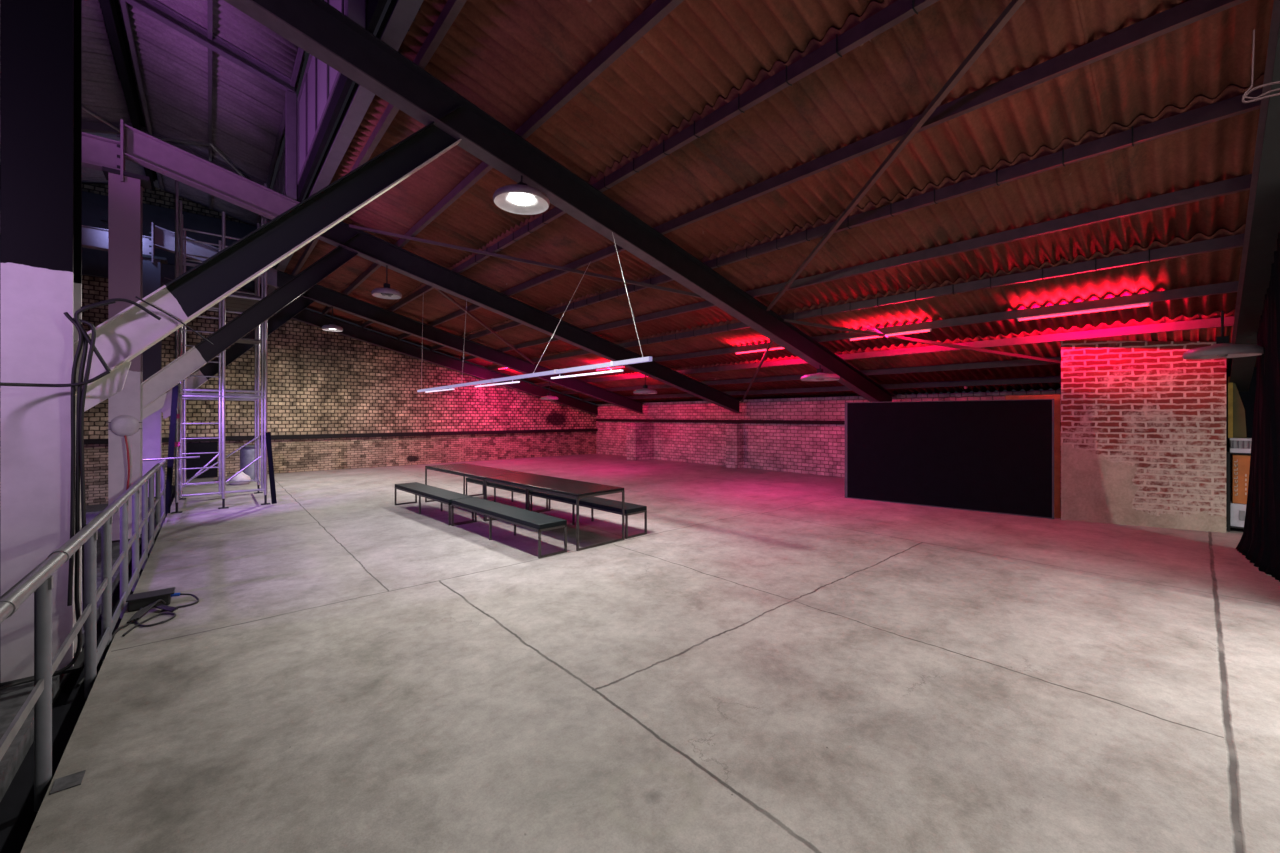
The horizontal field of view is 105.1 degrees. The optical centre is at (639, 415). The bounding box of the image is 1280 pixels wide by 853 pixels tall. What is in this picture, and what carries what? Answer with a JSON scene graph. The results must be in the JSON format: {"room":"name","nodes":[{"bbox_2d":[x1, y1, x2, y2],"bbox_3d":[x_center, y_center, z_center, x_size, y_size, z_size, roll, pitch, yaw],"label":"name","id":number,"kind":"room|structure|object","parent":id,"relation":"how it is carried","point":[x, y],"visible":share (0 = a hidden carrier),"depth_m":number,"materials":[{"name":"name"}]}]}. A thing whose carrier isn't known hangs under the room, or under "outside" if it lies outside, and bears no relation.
{"room":"entertainment venue","nodes":[
{"label":"entertainment venue","id":0,"kind":"room"},
{"bbox_2d":[0,506,155,801],"bbox_3d":[-3.507,2.085,1.313,1.860,0.330,22.600,0,0,-41],"label":"trim","id":1,"kind":"structure","parent":0,"point":[12,699],"depth_m":3.31,"materials":[{"name":"concrete"}]},
{"bbox_2d":[0,0,83,686],"bbox_3d":[-4.533,-1.040,3.725,0.440,5.920,0.440,0,0,-41],"label":"steel column","id":2,"kind":"structure","parent":1,"relation":"on","point":[41,40],"depth_m":3.60,"materials":[{"name":"metal"}]},
{"bbox_2d":[0,371,109,386],"bbox_3d":[-4.267,-0.283,2.840,0.295,0.158,1.865,0,0,4],"label":"cable","id":3,"kind":"object","parent":2,"relation":"attached to","point":[103,374],"visible":1,"depth_m":3.56,"materials":[{"name":"black rubber"}]},
{"bbox_2d":[74,300,115,371],"bbox_3d":[-4.105,-0.613,3.694,0.040,0.556,0.209,0,0,42],"label":"cable","id":4,"kind":"object","parent":3,"relation":"attached to","point":[77,313],"visible":1,"depth_m":3.67,"materials":[{"name":"black rubber"}]},
{"bbox_2d":[63,312,83,605],"bbox_3d":[-4.198,0.317,3.639,0.105,2.167,0.054,0,0,-27],"label":"cable","id":5,"kind":"object","parent":2,"relation":"attached to","point":[81,338],"visible":0.97,"depth_m":3.63,"materials":[{"name":"black rubber"}]},
{"bbox_2d":[73,318,95,629],"bbox_3d":[-4.158,0.435,3.676,0.123,2.331,0.064,0,0,-27],"label":"cable","id":6,"kind":"object","parent":5,"relation":"attached to","point":[93,329],"visible":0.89,"depth_m":3.67,"materials":[{"name":"black rubber"}]},
{"bbox_2d":[74,105,461,414],"bbox_3d":[-3.289,-1.813,4.723,3.301,3.605,0.140,0,0,-41],"label":"ceiling beam","id":7,"kind":"structure","parent":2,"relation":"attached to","point":[121,338],"depth_m":4.45,"materials":[{"name":"metal"}]},
{"bbox_2d":[80,298,160,319],"bbox_3d":[-4.010,-0.841,3.798,0.025,0.142,0.434,0,0,43],"label":"cable","id":8,"kind":"object","parent":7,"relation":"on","point":[114,299],"visible":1,"depth_m":3.83,"materials":[{"name":"black rubber"}]},
{"bbox_2d":[135,296,212,344],"bbox_3d":[-3.881,-0.790,4.098,0.477,0.350,0.012,0,0,-41],"label":"cable","id":9,"kind":"object","parent":7,"relation":"attached to","point":[136,296],"visible":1,"depth_m":4.09,"materials":[{"name":"black rubber"}]},
{"bbox_2d":[224,0,895,401],"bbox_3d":[1.269,-2.318,8.697,15.520,4.445,0.260,0,0,-41],"label":"rafter","id":10,"kind":"object","parent":2,"relation":"on","point":[318,28],"visible":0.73,"depth_m":6.11,"materials":[{"name":"metal"}]},
{"bbox_2d":[260,0,386,293],"bbox_3d":[-3.685,-4.085,6.079,0.060,0.250,26.000,0,0,-41],"label":"board","id":11,"kind":"object","parent":10,"relation":"on","point":[374,9],"visible":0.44,"depth_m":6.55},
{"bbox_2d":[297,0,366,184],"bbox_3d":[-4.583,-5.010,7.087,0.060,1.580,5.000,0,0,-41],"label":"window","id":12,"kind":"structure","parent":11,"relation":"on","point":[320,80],"depth_m":7.79,"materials":[{"name":"paint"}]},
{"bbox_2d":[345,0,365,27],"bbox_3d":[-2.918,-4.949,5.023,0.160,1.950,0.140,0,0,-41],"label":"lantern post","id":13,"kind":"object","parent":10,"relation":"on","point":[355,10],"visible":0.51,"depth_m":4.97,"materials":[{"name":"metal"}]},
{"bbox_2d":[291,0,466,275],"bbox_3d":[-5.189,-3.884,8.545,0.072,0.135,20.410,0,0,-41],"label":"purlin","id":14,"kind":"structure","parent":10,"relation":"on","point":[452,8],"depth_m":5.32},
{"bbox_2d":[322,0,683,314],"bbox_3d":[-4.264,-3.570,9.356,0.072,0.135,20.410,0,0,-41],"label":"purlin","id":15,"kind":"structure","parent":10,"relation":"on","point":[659,9],"depth_m":5.37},
{"bbox_2d":[493,175,549,214],"bbox_3d":[-1.490,-2.847,6.170,0.700,0.354,0.700,0,0,-41],"label":"pendant lamp","id":16,"kind":"object","parent":10,"relation":"hanging from","point":[519,198],"visible":1,"depth_m":6.14,"materials":[{"name":"metal"}]},
{"bbox_2d":[349,224,701,297],"bbox_3d":[-1.718,-2.932,9.614,7.872,1.584,0.055,0,0,-1],"label":"rod","id":17,"kind":"object","parent":10,"relation":"attached to","point":[350,225],"visible":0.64,"depth_m":9.58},
{"bbox_2d":[742,340,772,401],"bbox_3d":[3.324,-1.224,14.026,0.055,1.457,7.511,0,0,6],"label":"rod","id":18,"kind":"object","parent":10,"relation":"attached to","point":[771,341],"visible":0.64,"depth_m":13.49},
{"bbox_2d":[561,357,1060,393],"bbox_3d":[3.004,-1.105,15.734,0.072,0.135,20.410,0,0,-41],"label":"purlin","id":19,"kind":"structure","parent":10,"relation":"on","point":[1020,362],"depth_m":11.85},
{"bbox_2d":[801,365,839,380],"bbox_3d":[4.057,-0.976,11.038,0.840,0.332,0.840,0,0,-41],"label":"pendant lamp","id":20,"kind":"object","parent":10,"relation":"hanging from","point":[819,376],"visible":1,"depth_m":10.79,"materials":[{"name":"metal"}]},
{"bbox_2d":[398,0,1248,339],"bbox_3d":[-2.445,-2.953,10.952,0.072,0.135,20.410,0,0,-41],"label":"purlin","id":21,"kind":"structure","parent":10,"relation":"on","point":[1191,11],"depth_m":4.63,"materials":[{"name":"metal"}]},
{"bbox_2d":[430,88,1262,350],"bbox_3d":[-1.546,-2.646,11.742,0.101,0.168,20.410,0,0,-41],"label":"purlin","id":22,"kind":"structure","parent":10,"relation":"on","point":[1233,106],"depth_m":5.46,"materials":[{"name":"black metal"}]},
{"bbox_2d":[461,174,1251,360],"bbox_3d":[-0.626,-2.336,12.549,0.072,0.135,20.410,0,0,-41],"label":"purlin","id":23,"kind":"structure","parent":10,"relation":"on","point":[1242,183],"depth_m":6.45,"materials":[{"name":"metal"}]},
{"bbox_2d":[488,233,1244,369],"bbox_3d":[0.258,-2.034,13.325,0.101,0.168,20.410,0,0,-41],"label":"purlin","id":24,"kind":"structure","parent":10,"relation":"on","point":[1234,241],"depth_m":7.44,"materials":[{"name":"black metal"}]},
{"bbox_2d":[539,316,1233,386],"bbox_3d":[2.102,-1.411,14.943,0.072,0.135,20.410,0,0,-41],"label":"purlin","id":25,"kind":"structure","parent":10,"relation":"on","point":[1228,321],"depth_m":9.33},
{"bbox_2d":[767,0,1024,310],"bbox_3d":[2.699,-2.709,5.907,0.055,1.266,7.599,0,0,-3],"label":"rod","id":26,"kind":"object","parent":10,"relation":"attached to","point":[1014,5],"visible":1,"depth_m":4.78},
{"bbox_2d":[582,368,1226,400],"bbox_3d":[3.906,-0.798,16.526,0.072,0.135,20.410,0,0,-41],"label":"purlin","id":27,"kind":"structure","parent":10,"relation":"on","point":[1049,379],"depth_m":12.96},
{"bbox_2d":[784,319,1060,363],"bbox_3d":[5.609,-1.498,9.792,5.336,0.985,0.055,0,0,5],"label":"rod","id":28,"kind":"object","parent":10,"relation":"attached to","point":[785,320],"visible":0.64,"depth_m":9.76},
{"bbox_2d":[0,335,87,690],"bbox_3d":[-4.310,0.594,3.233,0.208,2.596,0.938,0,0,8],"label":"cable","id":29,"kind":"object","parent":1,"relation":"on","point":[85,343],"visible":0.93,"depth_m":3.66,"materials":[{"name":"black rubber"}]},
{"bbox_2d":[102,166,150,542],"bbox_3d":[-8.044,-0.920,7.696,0.500,5.680,0.440,0,0,-41],"label":"steel column","id":30,"kind":"structure","parent":1,"relation":"on","point":[125,199],"depth_m":7.55,"materials":[{"name":"metal"}]},
{"bbox_2d":[0,111,119,170],"bbox_3d":[-10.311,-3.980,5.587,6.070,0.440,0.220,0,0,-41],"label":"tie beam","id":31,"kind":"structure","parent":30,"relation":"on","point":[97,151],"depth_m":7.42,"materials":[{"name":"metal"}]},
{"bbox_2d":[106,415,141,435],"bbox_3d":[-7.930,0.150,7.535,0.380,0.330,0.048,0,0,-41],"label":"round cover","id":32,"kind":"object","parent":30,"relation":"attached to","point":[122,425],"visible":1,"depth_m":7.53,"materials":[{"name":"plastic"}]},
{"bbox_2d":[124,435,129,489],"bbox_3d":[-7.893,0.999,7.538,0.065,1.402,0.036,0,0,-19],"label":"cable","id":33,"kind":"object","parent":32,"relation":"hanging from","point":[125,437],"visible":0.6,"depth_m":7.54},
{"bbox_2d":[140,233,357,419],"bbox_3d":[-6.801,-1.778,8.694,3.342,3.675,0.140,0,0,-41],"label":"ceiling beam","id":34,"kind":"structure","parent":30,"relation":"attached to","point":[153,390],"depth_m":8.47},
{"bbox_2d":[117,119,740,412],"bbox_3d":[-2.227,-2.318,12.681,15.520,4.445,0.260,0,0,-41],"label":"rafter","id":35,"kind":"object","parent":30,"relation":"on","point":[136,146],"visible":0.87,"depth_m":10.07,"materials":[{"name":"metal"}]},
{"bbox_2d":[285,90,296,200],"bbox_3d":[-6.414,-4.949,9.007,0.160,1.950,0.140,0,0,-41],"label":"lantern post","id":36,"kind":"object","parent":35,"relation":"on","point":[290,97],"visible":0.89,"depth_m":8.96,"materials":[{"name":"metal"}]},
{"bbox_2d":[124,0,295,92],"bbox_3d":[-7.282,-6.349,8.245,2.430,0.840,0.140,0,0,-41],"label":"rafter","id":37,"kind":"object","parent":36,"relation":"on","point":[161,12],"visible":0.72,"depth_m":8.28,"materials":[{"name":"paint"}]},
{"bbox_2d":[99,0,155,190],"bbox_3d":[-5.557,-6.679,4.437,0.120,0.300,26.000,0,0,-41],"label":"ridge beam","id":38,"kind":"structure","parent":37,"relation":"attached to","point":[108,8],"depth_m":9.18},
{"bbox_2d":[120,0,163,189],"bbox_3d":[-5.406,-6.668,4.569,0.060,0.100,26.000,0,0,-41],"label":"purlin","id":39,"kind":"object","parent":37,"relation":"attached to","point":[123,3],"visible":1,"depth_m":9.30,"materials":[{"name":"paint"}]},
{"bbox_2d":[207,0,212,208],"bbox_3d":[-4.617,-6.400,5.261,0.060,0.100,26.000,0,0,-41],"label":"purlin","id":40,"kind":"object","parent":37,"relation":"attached to","point":[209,2],"visible":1,"depth_m":9.36,"materials":[{"name":"paint"}]},
{"bbox_2d":[155,137,210,145],"bbox_3d":[-10.738,-6.438,11.478,1.437,0.274,0.060,0,0,4],"label":"tube","id":41,"kind":"object","parent":40,"relation":"attached to","point":[159,138],"visible":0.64,"depth_m":11.45,"materials":[{"name":"metal"}]},
{"bbox_2d":[256,47,303,226],"bbox_3d":[-3.760,-6.109,6.013,0.060,0.100,26.000,0,0,-41],"label":"purlin","id":42,"kind":"object","parent":37,"relation":"attached to","point":[300,51],"visible":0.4,"depth_m":10.29,"materials":[{"name":"paint"}]},
{"bbox_2d":[371,265,401,298],"bbox_3d":[-5.178,-2.766,10.024,0.560,0.632,0.560,0,0,-41],"label":"pendant lamp","id":43,"kind":"object","parent":35,"relation":"hanging from","point":[386,292],"visible":1,"depth_m":9.98,"materials":[{"name":"metal"}]},
{"bbox_2d":[633,374,656,393],"bbox_3d":[0.159,-0.971,14.707,0.720,0.602,0.720,0,0,-41],"label":"pendant lamp","id":44,"kind":"object","parent":35,"relation":"hanging from","point":[645,390],"visible":1,"depth_m":14.50,"materials":[{"name":"metal"}]},
{"bbox_2d":[362,0,938,327],"bbox_3d":[-3.357,-3.260,10.152,0.101,0.168,20.410,0,0,-41],"label":"purlin","id":45,"kind":"structure","parent":35,"relation":"on","point":[898,11],"depth_m":5.06,"materials":[{"name":"black metal"}]},
{"bbox_2d":[417,232,651,392],"bbox_3d":[-2.774,-1.915,10.385,1.058,2.561,9.648,0,0,-43],"label":"light bar","id":46,"kind":"object","parent":45,"relation":"hanging from","point":[642,359],"visible":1,"depth_m":8.30,"materials":[{"name":"grey"}]},
{"bbox_2d":[567,281,1238,372],"bbox_3d":[1.200,-1.716,14.151,0.072,0.135,20.410,0,0,-41],"label":"purlin","id":47,"kind":"structure","parent":35,"relation":"on","point":[1228,287],"depth_m":8.23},
{"bbox_2d":[735,347,783,353],"bbox_3d":[2.971,-1.619,12.086,0.060,0.053,1.510,0,0,-41],"label":"tube light","id":48,"kind":"object","parent":47,"relation":"attached to","point":[774,348],"visible":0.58,"depth_m":12.12,"materials":[{"name":"plastic"}]},
{"bbox_2d":[1017,302,1150,320],"bbox_3d":[6.859,-1.619,7.656,0.060,0.053,1.560,0,0,-41],"label":"tube light","id":49,"kind":"object","parent":47,"relation":"attached to","point":[1144,303],"visible":1,"depth_m":7.57,"materials":[{"name":"metal"}]},
{"bbox_2d":[98,0,157,180],"bbox_3d":[-5.325,-6.675,3.642,5.200,0.750,28.500,0,0,-41],"label":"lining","id":50,"kind":"object","parent":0,"point":[117,6],"depth_m":9.51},
{"bbox_2d":[0,0,304,225],"bbox_3d":[-5.096,-6.460,3.776,5.144,0.733,28.400,0,0,-41],"label":"ceiling","id":51,"kind":"structure","parent":0,"point":[247,109],"depth_m":9.72,"materials":[{"name":"metal"}]},
{"bbox_2d":[272,145,297,195],"bbox_3d":[-8.079,-5.010,11.071,0.060,1.580,5.000,0,0,-41],"label":"window","id":52,"kind":"structure","parent":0,"point":[279,184],"depth_m":11.17,"materials":[{"name":"glass"}]},
{"bbox_2d":[0,184,595,511],"bbox_3d":[-10.646,-0.800,17.666,22.100,11.800,0.400,0,0,-41],"label":"wall","id":53,"kind":"structure","parent":0,"point":[319,381],"depth_m":17.41,"materials":[{"name":"brick"}]},
{"bbox_2d":[0,499,160,527],"bbox_3d":[-14.522,2.550,10.605,6.160,0.200,5.900,0,0,-41],"label":"trim","id":54,"kind":"structure","parent":53,"relation":"attached to","point":[100,507],"depth_m":13.12,"materials":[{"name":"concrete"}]},
{"bbox_2d":[143,254,166,497],"bbox_3d":[-11.577,-0.920,11.646,0.480,5.680,0.440,0,0,-41],"label":"steel column","id":55,"kind":"structure","parent":54,"relation":"on","point":[152,272],"depth_m":11.52,"materials":[{"name":"white metal"}]},
{"bbox_2d":[0,211,150,254],"bbox_3d":[-13.807,-3.980,9.570,6.070,0.440,0.220,0,0,-41],"label":"tie beam","id":56,"kind":"structure","parent":55,"relation":"on","point":[92,237],"depth_m":10.99,"materials":[{"name":"grey paint"}]},
{"bbox_2d":[161,286,314,418],"bbox_3d":[-10.297,-1.778,12.677,3.342,3.675,0.140,0,0,-41],"label":"knee brace","id":57,"kind":"object","parent":55,"relation":"attached to","point":[235,351],"visible":0.63,"depth_m":12.60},
{"bbox_2d":[149,222,643,413],"bbox_3d":[-5.723,-2.318,16.664,15.520,4.445,0.260,0,0,-41],"label":"rafter","id":58,"kind":"object","parent":55,"relation":"on","point":[164,239],"visible":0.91,"depth_m":15.31,"materials":[{"name":"metal"}]},
{"bbox_2d":[322,307,342,331],"bbox_3d":[-8.749,-2.774,13.942,0.520,0.668,0.520,0,0,-41],"label":"pendant lamp","id":59,"kind":"object","parent":58,"relation":"hanging from","point":[332,327],"visible":1,"depth_m":13.89,"materials":[{"name":"metal"}]},
{"bbox_2d":[433,287,534,364],"bbox_3d":[-4.644,-2.741,14.085,0.055,1.686,8.194,0,0,10],"label":"rod","id":60,"kind":"object","parent":58,"relation":"attached to","point":[440,291],"visible":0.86,"depth_m":14.22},
{"bbox_3d":[-9.909,-4.949,12.990,0.160,1.950,0.140,0,0,-41],"label":"lantern post","id":61,"kind":"object","parent":58,"relation":"on","visible":0},
{"bbox_2d":[140,125,265,185],"bbox_3d":[-10.778,-6.349,12.228,2.430,0.840,0.140,0,0,-41],"label":"rafter","id":62,"kind":"object","parent":61,"relation":"on","point":[143,129],"visible":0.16,"depth_m":12.13,"materials":[{"name":"paint"}]},
{"bbox_2d":[82,119,132,134],"bbox_3d":[-12.649,-6.334,10.586,2.550,0.870,0.140,0,0,-41],"label":"rafter","id":63,"kind":"object","parent":62,"relation":"attached to","point":[94,126],"visible":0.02,"depth_m":11.01,"materials":[{"name":"paint"}]},
{"bbox_2d":[82,106,119,131],"bbox_3d":[-11.763,-6.486,10.599,0.060,0.062,1.262,0,0,-8],"label":"tube","id":64,"kind":"object","parent":63,"relation":"attached to","point":[83,108],"visible":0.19,"depth_m":10.68,"materials":[{"name":"metal"}]},
{"bbox_2d":[210,144,246,178],"bbox_3d":[-9.974,-6.067,12.169,0.060,0.641,1.514,0,0,4],"label":"tube","id":65,"kind":"object","parent":61,"relation":"attached to","point":[212,145],"visible":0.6,"depth_m":11.86,"materials":[{"name":"metal"}]},
{"bbox_2d":[0,485,174,852],"bbox_3d":[-4.671,2.155,4.216,0.220,0.190,28.500,0,0,-41],"label":"trim","id":66,"kind":"structure","parent":53,"relation":"attached to","point":[18,815],"depth_m":2.94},
{"bbox_2d":[0,459,165,811],"bbox_3d":[-5.476,1.411,5.239,0.084,1.297,10.700,0,0,-41],"label":"handrail","id":67,"kind":"object","parent":66,"relation":"on","point":[40,581],"visible":0.84,"depth_m":3.57,"materials":[{"name":"metal"}]},
{"bbox_2d":[143,456,199,460],"bbox_3d":[-8.960,0.810,9.300,0.901,0.062,0.044,0,0,-41],"label":"tube","id":68,"kind":"object","parent":67,"relation":"attached to","point":[187,457],"visible":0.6,"depth_m":9.33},
{"bbox_2d":[76,623,128,685],"bbox_3d":[-4.464,1.957,4.070,0.052,0.193,0.824,0,0,-28],"label":"cable","id":69,"kind":"object","parent":66,"relation":"on","point":[127,624],"visible":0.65,"depth_m":4.21,"materials":[{"name":"black rubber"}]},
{"bbox_2d":[0,190,256,295],"bbox_3d":[-15.482,-4.975,13.056,8.350,2.250,0.150,0,0,-41],"label":"window","id":70,"kind":"structure","parent":53,"relation":"attached to","point":[94,206],"depth_m":14.31,"materials":[{"name":"glass"}]},
{"bbox_2d":[186,442,217,478],"bbox_3d":[-13.397,1.340,14.932,0.800,1.080,0.080,0,0,-41],"label":"window","id":71,"kind":"structure","parent":53,"relation":"attached to","point":[191,447],"depth_m":14.92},
{"bbox_2d":[0,428,597,445],"bbox_3d":[-9.949,0.700,17.932,20.700,0.140,0.120,0,0,-41],"label":"trim","id":72,"kind":"structure","parent":53,"relation":"attached to","point":[305,436],"depth_m":17.80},
{"bbox_2d":[164,263,598,414],"bbox_3d":[-8.023,-2.261,19.542,15.720,4.469,0.220,0,0,-41],"label":"rafter","id":73,"kind":"object","parent":53,"relation":"attached to","point":[306,316],"visible":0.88,"depth_m":19.30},
{"bbox_2d":[20,454,1279,852],"bbox_3d":[1.357,2.075,9.506,15.820,0.350,28.500,0,0,-41],"label":"floor","id":74,"kind":"structure","parent":0,"point":[782,662],"depth_m":3.46,"materials":[{"name":"concrete"}]},
{"bbox_2d":[49,770,85,794],"bbox_3d":[-2.965,1.897,2.541,0.105,0.006,0.130,0,0,-41],"label":"floor patch","id":75,"kind":"object","parent":74,"relation":"on","point":[69,781],"depth_m":2.53,"materials":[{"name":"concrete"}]},
{"bbox_2d":[126,587,179,611],"bbox_3d":[-4.878,1.840,4.926,0.385,0.120,0.220,0,0,-41],"label":"box","id":76,"kind":"object","parent":74,"relation":"on","point":[136,601],"visible":0.99,"depth_m":4.86,"materials":[{"name":"black plastic"}]},
{"bbox_2d":[122,593,198,635],"bbox_3d":[-4.528,1.854,4.665,0.489,0.090,0.791,0,0,-41],"label":"cable bundle","id":77,"kind":"object","parent":74,"relation":"on","point":[159,603],"visible":1,"depth_m":4.67,"materials":[{"name":"black rubber"}]},
{"bbox_2d":[165,384,178,512],"bbox_3d":[-9.062,0.610,9.477,0.205,2.524,0.060,0,0,-41],"label":"prop","id":78,"kind":"object","parent":74,"relation":"on","point":[174,401],"visible":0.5,"depth_m":9.46,"materials":[{"name":"black metal"}]},
{"bbox_2d":[171,180,269,513],"bbox_3d":[-9.262,-1.550,10.865,1.550,6.900,2.210,0,0,-41],"label":"scaffold tower","id":79,"kind":"object","parent":74,"relation":"on","point":[236,302],"visible":0.75,"depth_m":10.49,"materials":[{"name":"metal"}]},
{"bbox_2d":[229,471,250,484],"bbox_3d":[-11.143,1.715,13.638,0.520,0.370,0.520,0,0,-41],"label":"sack","id":80,"kind":"object","parent":74,"relation":"on","point":[241,476],"visible":0.72,"depth_m":13.51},
{"bbox_2d":[240,445,260,480],"bbox_3d":[-11.422,1.385,14.457,0.604,1.030,0.604,0,0,-41],"label":"barrel","id":81,"kind":"object","parent":74,"relation":"on","point":[247,453],"visible":0.4,"depth_m":14.19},
{"bbox_2d":[265,432,276,503],"bbox_3d":[-7.878,1.110,10.463,0.256,1.530,0.104,0,0,9],"label":"prop","id":82,"kind":"object","parent":74,"relation":"on","point":[268,434],"visible":1,"depth_m":10.44,"materials":[{"name":"black metal"}]},
{"bbox_2d":[395,482,473,525],"bbox_3d":[-4.107,1.675,9.624,0.450,0.450,2.740,0,0,-45],"label":"bench","id":83,"kind":"object","parent":74,"relation":"on","point":[444,496],"visible":0.88,"depth_m":9.41,"materials":[{"name":"metal"}]},
{"bbox_2d":[425,463,526,520],"bbox_3d":[-3.456,1.500,10.143,0.900,0.800,2.740,0,0,-45],"label":"table","id":84,"kind":"object","parent":74,"relation":"on","point":[462,469],"visible":0.66,"depth_m":9.89,"materials":[{"name":"metal"}]},
{"bbox_2d":[466,477,547,511],"bbox_3d":[-2.975,1.675,10.698,0.450,0.450,2.740,0,0,-45],"label":"bench","id":85,"kind":"object","parent":74,"relation":"on","point":[494,485],"visible":0.35,"depth_m":10.47,"materials":[{"name":"metal"}]},
{"bbox_2d":[451,497,566,558],"bbox_3d":[-2.141,1.675,7.657,0.450,0.450,2.740,0,0,-45],"label":"bench","id":86,"kind":"object","parent":74,"relation":"on","point":[539,522],"visible":1,"depth_m":7.29,"materials":[{"name":"metal"}]},
{"bbox_2d":[485,473,624,550],"bbox_3d":[-1.519,1.500,8.176,0.900,0.800,2.740,0,0,-45],"label":"table","id":87,"kind":"object","parent":74,"relation":"on","point":[576,489],"visible":0.92,"depth_m":7.65,"materials":[{"name":"metal"}]},
{"bbox_2d":[530,490,646,538],"bbox_3d":[-1.010,1.675,8.703,0.450,0.450,2.740,0,0,-45],"label":"bench","id":88,"kind":"object","parent":74,"relation":"on","point":[608,505],"visible":0.83,"depth_m":8.21,"materials":[{"name":"metal"}]},
{"bbox_2d":[845,399,1053,518],"bbox_3d":[6.233,0.790,10.255,3.719,2.220,0.140,0,0,39],"label":"partition panel","id":89,"kind":"object","parent":74,"relation":"on","point":[990,456],"visible":1,"depth_m":10.02,"materials":[{"name":"black fabric"}]},
{"bbox_2d":[1005,394,1060,517],"bbox_3d":[7.529,0.750,9.401,0.825,2.300,0.090,0,0,40],"label":"wooden board","id":90,"kind":"object","parent":74,"relation":"on","point":[1057,398],"visible":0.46,"depth_m":9.14,"materials":[{"name":"brown wood"}]},
{"bbox_2d":[1226,451,1250,531],"bbox_3d":[10.163,1.250,7.901,0.540,1.300,0.910,0,0,-41],"label":"shelf","id":91,"kind":"object","parent":74,"relation":"on","point":[1228,453],"visible":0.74,"depth_m":8.06,"materials":[{"name":"black metal"}]},
{"bbox_2d":[1230,501,1245,526],"bbox_3d":[9.910,1.623,8.081,0.343,0.375,0.235,0,0,-41],"label":"carton","id":92,"kind":"object","parent":91,"relation":"on","point":[1237,511],"visible":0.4,"depth_m":8.01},
{"bbox_2d":[1232,454,1250,503],"bbox_3d":[9.926,1.035,8.065,0.340,0.790,0.230,0,0,-41],"label":"carton","id":93,"kind":"object","parent":92,"relation":"on","point":[1240,462],"visible":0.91,"depth_m":7.98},
{"bbox_2d":[1229,438,1251,452],"bbox_3d":[9.953,0.482,8.079,0.420,0.235,0.295,0,0,-41],"label":"crate","id":94,"kind":"object","parent":91,"relation":"on","point":[1237,445],"visible":0.66,"depth_m":7.98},
{"bbox_2d":[1228,377,1246,437],"bbox_3d":[9.821,-0.143,8.056,0.070,1.013,0.195,0,0,-41],"label":"leaning board","id":95,"kind":"object","parent":94,"relation":"on","point":[1236,411],"visible":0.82,"depth_m":8.07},
{"bbox_2d":[1226,367,1256,500],"bbox_3d":[11.035,0.540,7.475,0.050,2.720,2.680,0,0,-41],"label":"wall","id":96,"kind":"structure","parent":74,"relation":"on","point":[1247,398],"depth_m":8.30,"materials":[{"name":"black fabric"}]},
{"bbox_2d":[275,0,1273,403],"bbox_3d":[2.131,-2.330,10.119,13.472,3.494,28.403,0,0,-41],"label":"ceiling","id":97,"kind":"structure","parent":0,"point":[508,58],"depth_m":5.89,"materials":[{"name":"metal"}]},
{"bbox_2d":[267,0,423,294],"bbox_3d":[-3.535,-4.038,6.211,0.180,0.156,26.000,0,0,-41],"label":"channel","id":98,"kind":"object","parent":97,"relation":"attached to","point":[399,16],"visible":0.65,"depth_m":6.37,"materials":[{"name":"paint"}]},
{"bbox_2d":[885,328,931,336],"bbox_3d":[5.117,-1.619,9.369,0.354,0.053,0.905,0,0,-41],"label":"tube light","id":99,"kind":"object","parent":97,"relation":"attached to","point":[897,333],"depth_m":9.50,"materials":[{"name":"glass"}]},
{"bbox_2d":[1182,311,1263,358],"bbox_3d":[7.348,-1.039,6.182,0.680,0.578,0.680,0,0,-41],"label":"pendant lamp","id":100,"kind":"object","parent":97,"relation":"hanging from","point":[1222,348],"visible":0.98,"depth_m":6.11,"materials":[{"name":"metal"}]},
{"bbox_2d":[596,390,1060,477],"bbox_3d":[7.209,0.800,14.375,0.400,2.800,28.100,0,0,-41],"label":"wall","id":101,"kind":"structure","parent":0,"point":[814,449],"depth_m":17.41,"materials":[{"name":"brick"}]},
{"bbox_2d":[626,423,652,460],"bbox_3d":[0.002,1.100,21.488,1.050,1.600,0.600,0,0,-41],"label":"brick pillar","id":102,"kind":"structure","parent":101,"relation":"attached to","point":[639,436],"depth_m":21.21,"materials":[{"name":"brick"}]},
{"bbox_2d":[596,419,844,424],"bbox_3d":[5.074,0.200,16.413,0.120,0.120,21.980,0,0,-41],"label":"trim","id":103,"kind":"structure","parent":101,"relation":"attached to","point":[620,420],"depth_m":18.09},
{"bbox_2d":[726,424,742,468],"bbox_3d":[3.478,1.100,18.020,0.400,1.600,0.500,0,0,-41],"label":"brick pillar","id":104,"kind":"structure","parent":101,"relation":"attached to","point":[734,432],"depth_m":17.85,"materials":[{"name":"brick"}]},
{"bbox_2d":[1061,340,1225,532],"bbox_3d":[9.030,0.257,8.829,1.780,3.286,1.960,0,0,-41],"label":"wall","id":105,"kind":"structure","parent":0,"point":[1143,424],"depth_m":8.45,"materials":[{"name":"red brick"}]},
{"bbox_2d":[1228,0,1279,391],"bbox_3d":[5.453,-2.261,4.187,15.720,4.469,0.220,0,0,-41],"label":"rafter","id":106,"kind":"object","parent":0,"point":[1262,228],"visible":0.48,"depth_m":4.80,"materials":[{"name":"metal"}]},
{"bbox_2d":[1236,232,1279,581],"bbox_3d":[7.162,-0.051,5.407,4.029,3.888,0.459,0,0,-44],"label":"curtain","id":107,"kind":"object","parent":106,"relation":"hanging from","point":[1259,542],"visible":0.99,"depth_m":5.75,"materials":[{"name":"black fabric"}]},
{"bbox_2d":[1242,30,1279,102],"bbox_3d":[3.638,-2.044,2.829,0.012,0.438,0.208,0,0,-41],"label":"cord","id":108,"kind":"object","parent":106,"relation":"hanging from","point":[1248,91],"visible":1,"depth_m":2.87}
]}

